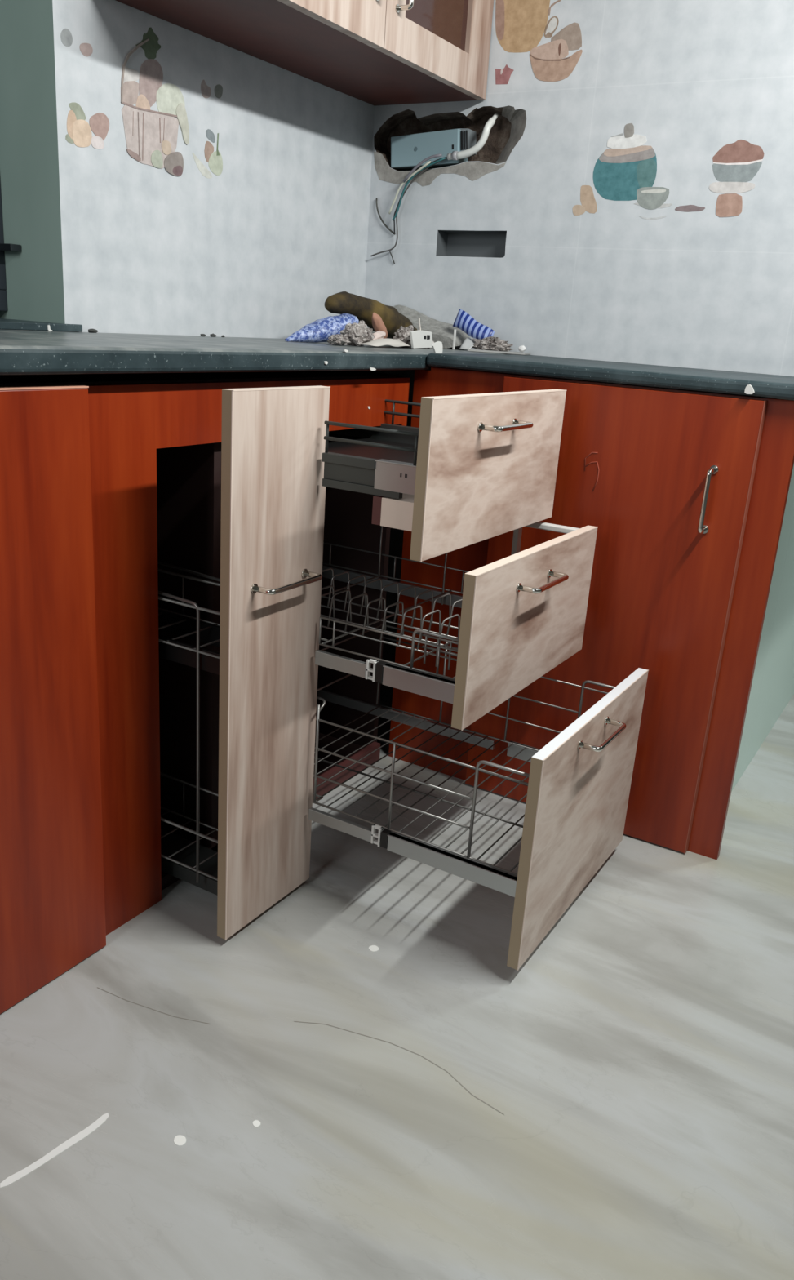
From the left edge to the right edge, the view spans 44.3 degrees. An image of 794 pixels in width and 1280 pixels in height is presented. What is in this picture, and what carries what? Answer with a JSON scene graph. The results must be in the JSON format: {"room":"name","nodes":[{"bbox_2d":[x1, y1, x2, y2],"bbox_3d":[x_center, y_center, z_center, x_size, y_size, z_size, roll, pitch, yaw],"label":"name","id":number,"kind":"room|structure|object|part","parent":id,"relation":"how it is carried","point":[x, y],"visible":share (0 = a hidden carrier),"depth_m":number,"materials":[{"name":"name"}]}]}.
{"room":"damaged room","nodes":[
{"label":"damaged room","id":0,"kind":"room"},
{"bbox_2d":[0,0,374,338],"bbox_3d":[-1.339,-0.681,0.476,0.303,2.620,4.500,14,21,28],"label":"wall","id":1,"kind":"structure","parent":0,"point":[158,176],"depth_m":1.76,"materials":[{"name":"tile"}]},
{"bbox_2d":[0,179,21,311],"bbox_3d":[-0.942,-0.995,1.035,0.082,1.180,1.178,14,21,28],"label":"window","id":2,"kind":"structure","parent":1,"relation":"in","point":[3,246],"depth_m":1.67,"materials":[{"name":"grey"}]},
{"bbox_2d":[0,318,82,332],"bbox_3d":[-0.935,-0.411,1.214,0.212,0.012,1.207,14,21,28],"label":"trim","id":3,"kind":"structure","parent":1,"relation":"attached to","point":[6,324],"depth_m":1.60,"materials":[{"name":"stone"}]},
{"bbox_2d":[60,28,93,56],"bbox_3d":[-0.508,-0.947,1.547,0.001,0.030,0.064,14,21,28],"label":"print","id":4,"kind":"object","parent":1,"relation":"attached to","point":[73,42],"depth_m":1.55,"materials":[{"name":"paint"}]},
{"bbox_2d":[65,102,109,149],"bbox_3d":[-0.506,-0.839,1.598,0.001,0.064,0.094,14,21,28],"label":"print","id":5,"kind":"object","parent":1,"relation":"attached to","point":[86,123],"depth_m":1.60,"materials":[{"name":"paint"}]},
{"bbox_2d":[120,27,189,176],"bbox_3d":[-0.421,-0.941,1.705,0.003,0.223,0.165,14,21,28],"label":"print","id":6,"kind":"object","parent":1,"relation":"attached to","point":[155,61],"depth_m":1.70,"materials":[{"name":"paint"}]},
{"bbox_2d":[192,128,222,178],"bbox_3d":[-0.356,-0.915,1.836,0.001,0.084,0.085,14,21,28],"label":"print","id":7,"kind":"object","parent":1,"relation":"attached to","point":[207,144],"depth_m":1.84,"materials":[{"name":"paint"}]},
{"bbox_2d":[200,80,222,98],"bbox_3d":[-0.344,-1.019,1.811,0.001,0.030,0.061,14,21,28],"label":"print","id":8,"kind":"object","parent":1,"relation":"attached to","point":[210,89],"depth_m":1.81,"materials":[{"name":"paint"}]},
{"bbox_2d":[0,684,793,1279],"bbox_3d":[1.345,0.681,1.191,5.000,0.060,8.000,14,21,28],"label":"floor","id":9,"kind":"structure","parent":0,"point":[358,1081],"depth_m":1.23,"materials":[{"name":"grey stone"}]},
{"bbox_2d":[173,1134,186,1146],"bbox_3d":[-0.246,0.568,1.107,0.016,0.001,0.014,14,21,28],"label":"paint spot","id":10,"kind":"object","parent":9,"relation":"on","point":[179,1140],"depth_m":1.11,"materials":[{"name":"white paint"}]},
{"bbox_2d":[253,1120,260,1127],"bbox_3d":[-0.164,0.564,1.137,0.010,0.001,0.009,14,21,28],"label":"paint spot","id":11,"kind":"object","parent":9,"relation":"on","point":[256,1123],"depth_m":1.14,"materials":[{"name":"white paint"}]},
{"bbox_2d":[0,370,648,1013],"bbox_3d":[-0.298,0.066,1.331,0.985,0.807,2.330,14,21,28],"label":"base cabinet","id":12,"kind":"object","parent":9,"relation":"on","point":[194,583],"visible":1,"depth_m":1.39,"materials":[{"name":"red wood"}]},
{"bbox_3d":[-0.553,0.135,1.080,0.020,0.795,0.562,14,21,28],"label":"door","id":13,"kind":"part","parent":12,"relation":"part of","materials":[{"name":"red laminate"}]},
{"bbox_2d":[157,560,220,883],"bbox_3d":[-0.410,0.106,1.572,0.477,0.467,0.120,14,21,28],"label":"wire basket","id":14,"kind":"object","parent":12,"relation":"on","point":[188,632],"depth_m":1.59,"materials":[{"name":"silver metal"}]},
{"bbox_3d":[-0.399,-0.030,1.527,0.495,0.085,0.135,14,21,28],"label":"basket frame","id":15,"kind":"part","parent":12,"relation":"part of","materials":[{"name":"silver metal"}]},
{"bbox_3d":[-0.498,0.099,1.206,0.018,0.797,1.902,14,21,28],"label":"frame","id":16,"kind":"part","parent":12,"relation":"part of","materials":[{"name":"red laminate"}]},
{"bbox_3d":[-0.150,-0.080,1.360,0.034,0.013,0.128,14,21,28],"label":"handle","id":17,"kind":"part","parent":12,"relation":"part of","materials":[{"name":"silver metal"}]},
{"bbox_2d":[219,519,469,680],"bbox_3d":[-0.106,-0.103,1.690,0.716,0.130,0.424,14,21,28],"label":"wire basket","id":18,"kind":"object","parent":12,"relation":"on","point":[381,670],"depth_m":1.49,"materials":[{"name":"silver metal"}]},
{"bbox_3d":[-0.035,-0.269,1.333,0.156,0.044,0.005,14,21,28],"label":"gallery rail","id":19,"kind":"part","parent":12,"relation":"part of","materials":[{"name":"grey metal"}]},
{"bbox_2d":[328,433,417,463],"bbox_3d":[-0.170,-0.332,1.674,0.600,0.006,0.394,14,21,28],"label":"tray","id":20,"kind":"object","parent":12,"relation":"on","point":[394,439],"depth_m":1.70,"materials":[{"name":"black plastic"}]},
{"bbox_2d":[0,328,793,399],"bbox_3d":[-0.172,-0.328,1.121,1.239,0.076,2.399,14,21,28],"label":"countertop","id":21,"kind":"structure","parent":12,"relation":"on","point":[22,352],"depth_m":1.55,"materials":[{"name":"stone"}]},
{"bbox_2d":[88,328,97,333],"bbox_3d":[-0.523,-0.531,1.677,0.013,0.007,0.020,14,21,28],"label":"crumb","id":22,"kind":"object","parent":21,"relation":"on","point":[94,331],"visible":1,"depth_m":1.67,"materials":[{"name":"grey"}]},
{"bbox_2d":[284,313,359,342],"bbox_3d":[-0.158,-0.630,1.964,0.159,0.061,0.059,-11,23,-38],"label":"packet","id":23,"kind":"object","parent":21,"relation":"on","point":[319,331],"visible":0.86,"depth_m":1.95,"materials":[{"name":"blue plastic"}]},
{"bbox_2d":[327,333,351,345],"bbox_3d":[-0.115,-0.587,1.907,0.042,0.021,0.056,14,21,28],"label":"wrapper","id":24,"kind":"object","parent":21,"relation":"on","point":[335,340],"visible":1,"depth_m":1.89,"materials":[{"name":"white paper"}]},
{"bbox_2d":[340,320,374,346],"bbox_3d":[-0.077,-0.613,1.947,0.061,0.049,0.072,14,21,28],"label":"wrapper","id":25,"kind":"object","parent":21,"relation":"on","point":[357,334],"visible":0.9,"depth_m":1.93,"materials":[{"name":"white paper"}]},
{"bbox_2d":[324,291,417,338],"bbox_3d":[-0.048,-0.696,2.118,0.066,0.102,0.300,20,24,41],"label":"roll","id":26,"kind":"object","parent":21,"relation":"on","point":[344,302],"visible":0.66,"depth_m":2.06,"materials":[{"name":"brown fabric"}]},
{"bbox_2d":[372,312,387,338],"bbox_3d":[-0.037,-0.653,2.033,0.021,0.054,0.057,14,21,28],"label":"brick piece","id":27,"kind":"object","parent":21,"relation":"on","point":[378,324],"visible":0.7,"depth_m":2.02,"materials":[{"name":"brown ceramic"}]},
{"bbox_2d":[360,337,411,346],"bbox_3d":[-0.024,-0.606,1.985,0.037,0.016,0.155,14,21,28],"label":"paper scrap","id":28,"kind":"object","parent":21,"relation":"on","point":[379,342],"visible":1,"depth_m":1.97,"materials":[{"name":"grey paper"}]},
{"bbox_2d":[372,330,386,340],"bbox_3d":[-0.041,-0.618,1.985,0.028,0.022,0.052,14,21,28],"label":"lump","id":29,"kind":"object","parent":28,"relation":"on","point":[378,335],"visible":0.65,"depth_m":1.98,"materials":[{"name":"beige"}]},
{"bbox_2d":[393,324,413,347],"bbox_3d":[0.016,-0.644,2.066,0.052,0.046,0.053,-1,19,-15],"label":"wrapper","id":30,"kind":"object","parent":21,"relation":"on","point":[402,334],"visible":0.61,"depth_m":2.05,"materials":[{"name":"white paper"}]},
{"bbox_2d":[368,305,469,348],"bbox_3d":[0.047,-0.733,2.277,0.249,0.089,0.071,14,21,28],"label":"heap","id":31,"kind":"object","parent":21,"relation":"on","point":[442,331],"visible":0.38,"depth_m":2.25,"materials":[{"name":"grey fabric"}]},
{"bbox_2d":[409,329,433,348],"bbox_3d":[0.053,-0.635,2.060,0.007,0.037,0.098,14,21,28],"label":"switch plate","id":32,"kind":"object","parent":21,"relation":"on","point":[419,339],"visible":0.93,"depth_m":2.05,"materials":[{"name":"white plastic"}]},
{"bbox_3d":[0.128,-0.667,2.165,0.004,0.043,0.005,14,21,28],"label":"plastic strip","id":33,"kind":"part","parent":21,"relation":"part of","materials":[{"name":"white plastic"}]},
{"bbox_2d":[459,337,475,349],"bbox_3d":[0.169,-0.667,2.195,0.026,0.026,0.071,14,21,28],"label":"paper scrap","id":34,"kind":"object","parent":21,"relation":"on","point":[468,343],"visible":0.73,"depth_m":2.18,"materials":[{"name":"grey paper"}]},
{"bbox_2d":[467,349,530,355],"bbox_3d":[0.226,-0.634,2.148,0.122,0.004,0.091,10,19,17],"label":"board offcut","id":35,"kind":"object","parent":21,"relation":"on","point":[473,350],"visible":0.94,"depth_m":2.12,"materials":[{"name":"grey wood"}]},
{"bbox_2d":[471,336,513,351],"bbox_3d":[0.209,-0.660,2.168,0.106,0.029,0.049,14,21,28],"label":"wrapper","id":36,"kind":"object","parent":35,"relation":"on","point":[491,343],"visible":1,"depth_m":2.15,"materials":[{"name":"white paper"}]},
{"bbox_2d":[453,309,494,339],"bbox_3d":[0.172,-0.701,2.183,0.102,0.071,0.023,14,21,28],"label":"packet","id":37,"kind":"object","parent":36,"relation":"on","point":[464,321],"visible":1,"depth_m":2.18,"materials":[{"name":"blue plastic"}]},
{"bbox_2d":[518,345,526,351],"bbox_3d":[0.276,-0.641,2.147,0.017,0.015,0.017,14,21,28],"label":"lump","id":38,"kind":"object","parent":35,"relation":"on","point":[522,348],"visible":1,"depth_m":2.14,"materials":[{"name":"white"}]},
{"bbox_3d":[0.066,-0.647,2.133,0.045,0.018,0.052,14,21,28],"label":"lump","id":39,"kind":"object","parent":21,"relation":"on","visible":0},
{"bbox_2d":[418,317,422,330],"bbox_3d":[0.055,-0.679,2.132,0.021,0.047,0.034,14,21,28],"label":"stick","id":40,"kind":"object","parent":39,"relation":"on","point":[419,317],"visible":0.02,"depth_m":2.12,"materials":[{"name":"white plastic"}]},
{"bbox_3d":[-0.012,-0.422,1.805,0.628,0.044,0.005,14,21,28],"label":"gallery rail","id":41,"kind":"part","parent":12,"relation":"part of","materials":[{"name":"grey metal"}]},
{"bbox_2d":[312,624,615,875],"bbox_3d":[0.077,0.155,1.649,0.517,0.175,0.424,14,21,28],"label":"wire basket","id":42,"kind":"object","parent":12,"relation":"on","point":[579,784],"depth_m":1.50,"materials":[{"name":"grey metal"}]},
{"bbox_3d":[0.151,-0.265,1.484,0.018,0.216,0.463,14,21,28],"label":"drawer","id":43,"kind":"part","parent":12,"relation":"part of","materials":[{"name":"brown wood"}]},
{"bbox_3d":[0.162,-0.313,1.427,0.034,0.013,0.129,14,21,28],"label":"handle","id":44,"kind":"part","parent":12,"relation":"part of","materials":[{"name":"silver metal"}]},
{"bbox_3d":[0.209,-0.036,1.513,0.018,0.221,0.463,14,21,28],"label":"drawer","id":45,"kind":"part","parent":12,"relation":"part of","materials":[{"name":"brown wood"}]},
{"bbox_3d":[0.220,-0.086,1.456,0.034,0.013,0.129,14,21,28],"label":"handle","id":46,"kind":"part","parent":12,"relation":"part of","materials":[{"name":"silver metal"}]},
{"bbox_3d":[0.259,-0.133,1.710,0.124,0.142,0.018,14,21,28],"label":"rail","id":47,"kind":"part","parent":12,"relation":"part of","materials":[{"name":"white plastic"}]},
{"bbox_3d":[0.296,0.261,1.543,0.018,0.331,0.463,14,21,28],"label":"drawer","id":48,"kind":"part","parent":12,"relation":"part of","materials":[{"name":"brown wood"}]},
{"bbox_3d":[0.309,0.142,1.459,0.034,0.013,0.128,14,21,28],"label":"handle","id":49,"kind":"part","parent":12,"relation":"part of","materials":[{"name":"silver metal"}]},
{"bbox_2d":[368,945,378,951],"bbox_3d":[-0.035,0.464,1.468,0.014,0.001,0.015,-4,20,-24],"label":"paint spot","id":50,"kind":"object","parent":9,"relation":"on","point":[371,948],"depth_m":1.47,"materials":[{"name":"white paint"}]},
{"bbox_2d":[388,367,793,859],"bbox_3d":[0.403,-0.103,1.975,0.707,0.820,0.468,14,21,28],"label":"base cabinet","id":51,"kind":"object","parent":9,"relation":"on","point":[686,492],"visible":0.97,"depth_m":1.72,"materials":[{"name":"red wood"}]},
{"bbox_3d":[0.511,-0.229,1.609,0.014,0.114,0.034,14,21,28],"label":"handle","id":52,"kind":"part","parent":51,"relation":"part of","materials":[{"name":"silver metal"}]},
{"bbox_2d":[363,0,793,771],"bbox_3d":[0.811,-1.252,2.670,1.066,2.620,1.601,14,21,28],"label":"wall","id":53,"kind":"structure","parent":0,"point":[628,197],"depth_m":2.02,"materials":[{"name":"tile"}]},
{"bbox_2d":[115,0,493,106],"bbox_3d":[-0.113,-1.396,1.719,0.319,0.636,0.847,14,21,28],"label":"upper cabinet","id":54,"kind":"object","parent":53,"relation":"attached to","point":[374,52],"visible":1,"depth_m":1.83,"materials":[{"name":"laminate"}]},
{"bbox_3d":[-0.121,-1.322,1.491,0.020,0.636,0.428,14,21,28],"label":"door","id":55,"kind":"part","parent":54,"relation":"part of","materials":[{"name":"brown wood"}]},
{"bbox_3d":[0.019,-1.201,1.743,0.034,0.137,0.013,14,21,28],"label":"handle","id":56,"kind":"part","parent":54,"relation":"part of","materials":[{"name":"silver metal"}]},
{"bbox_3d":[0.097,-1.422,1.841,0.020,0.636,0.416,14,21,28],"label":"door","id":57,"kind":"part","parent":54,"relation":"part of","materials":[{"name":"brown wood"}]},
{"bbox_3d":[0.087,-1.419,1.831,0.004,0.512,0.266,14,21,28],"label":"glass panel","id":58,"kind":"part","parent":54,"relation":"part of","materials":[{"name":"brown glass"}]},
{"bbox_2d":[376,197,395,235],"bbox_3d":[-0.028,-0.995,2.290,0.059,0.080,0.008,14,21,28],"label":"wire","id":59,"kind":"object","parent":53,"relation":"attached to","point":[383,222],"visible":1,"depth_m":2.29,"materials":[{"name":"grey"}]},
{"bbox_2d":[391,128,476,170],"bbox_3d":[0.081,-1.116,2.220,0.201,0.078,0.048,14,21,28],"label":"switch box","id":60,"kind":"object","parent":53,"relation":"attached to","point":[407,151],"visible":0.88,"depth_m":2.20,"materials":[{"name":"grey metal"}]},
{"bbox_2d":[446,112,498,159],"bbox_3d":[0.167,-1.109,2.150,0.100,0.099,0.055,14,21,28],"label":"conduit pipe","id":61,"kind":"object","parent":60,"relation":"attached to","point":[455,155],"visible":1,"depth_m":2.13,"materials":[{"name":"white plastic"}]},
{"bbox_2d":[370,157,447,256],"bbox_3d":[0.024,-0.994,2.247,0.187,0.212,0.007,14,21,28],"label":"wire","id":62,"kind":"object","parent":61,"relation":"hanging from","point":[425,169],"visible":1,"depth_m":2.26,"materials":[{"name":"grey"}]},
{"bbox_2d":[388,160,431,213],"bbox_3d":[0.028,-1.030,2.221,0.105,0.112,0.009,14,21,28],"label":"wire","id":63,"kind":"object","parent":61,"relation":"hanging from","point":[428,162],"visible":1,"depth_m":2.22,"materials":[{"name":"grey"}]},
{"bbox_2d":[392,156,445,220],"bbox_3d":[0.047,-1.024,2.217,0.128,0.132,0.008,14,21,28],"label":"wire","id":64,"kind":"object","parent":61,"relation":"hanging from","point":[444,157],"visible":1,"depth_m":2.22,"materials":[{"name":"teal"}]},
{"bbox_2d":[393,156,447,233],"bbox_3d":[0.052,-1.015,2.230,0.133,0.162,0.007,14,21,28],"label":"wire","id":65,"kind":"object","parent":61,"relation":"hanging from","point":[445,157],"visible":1,"depth_m":2.27,"materials":[{"name":"grey"}]},
{"bbox_2d":[403,153,442,182],"bbox_3d":[0.056,-1.058,2.187,0.096,0.058,0.010,14,21,28],"label":"wire","id":66,"kind":"object","parent":61,"relation":"attached to","point":[421,162],"visible":1,"depth_m":2.18,"materials":[{"name":"grey"}]},
{"bbox_2d":[495,64,513,84],"bbox_3d":[0.228,-1.204,2.078,0.044,0.038,0.001,14,21,28],"label":"print","id":67,"kind":"object","parent":53,"relation":"attached to","point":[504,73],"depth_m":2.08,"materials":[{"name":"paint"}]},
{"bbox_2d":[495,0,561,52],"bbox_3d":[0.269,-1.298,2.026,0.150,0.136,0.001,14,21,28],"label":"print","id":68,"kind":"object","parent":53,"relation":"attached to","point":[521,25],"depth_m":2.03,"materials":[{"name":"paint"}]},
{"bbox_2d":[529,16,582,81],"bbox_3d":[0.329,-1.218,2.011,0.117,0.120,0.001,14,21,28],"label":"print","id":69,"kind":"object","parent":53,"relation":"attached to","point":[556,42],"depth_m":2.01,"materials":[{"name":"paint"}]},
{"bbox_2d":[573,185,596,215],"bbox_3d":[0.397,-0.924,2.052,0.055,0.059,0.001,14,21,28],"label":"print","id":70,"kind":"object","parent":53,"relation":"attached to","point":[584,197],"depth_m":2.05,"materials":[{"name":"paint"}]},
{"bbox_2d":[593,123,657,200],"bbox_3d":[0.467,-0.976,1.994,0.135,0.144,0.001,14,21,28],"label":"print","id":71,"kind":"object","parent":53,"relation":"attached to","point":[625,154],"depth_m":1.99,"materials":[{"name":"paint"}]},
{"bbox_2d":[634,186,671,219],"bbox_3d":[0.521,-0.889,1.985,0.080,0.062,0.001,14,21,28],"label":"print","id":72,"kind":"object","parent":53,"relation":"attached to","point":[650,202],"depth_m":1.99,"materials":[{"name":"paint"}]},
{"bbox_2d":[675,204,705,212],"bbox_3d":[0.586,-0.864,1.952,0.061,0.013,0.001,14,21,28],"label":"print","id":73,"kind":"object","parent":53,"relation":"attached to","point":[678,208],"depth_m":1.95,"materials":[{"name":"paint"}]},
{"bbox_2d":[709,139,764,217],"bbox_3d":[0.657,-0.897,1.898,0.096,0.138,0.001,14,21,28],"label":"print","id":74,"kind":"object","parent":53,"relation":"attached to","point":[736,166],"depth_m":1.90,"materials":[{"name":"paint"}]},
{"bbox_2d":[731,396,793,791],"bbox_3d":[0.680,-0.051,1.873,0.026,0.820,0.414,14,21,28],"label":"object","id":75,"kind":"structure","parent":53,"relation":"attached to","point":[788,516],"depth_m":2.00,"materials":[{"name":"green paint"}]}
]}

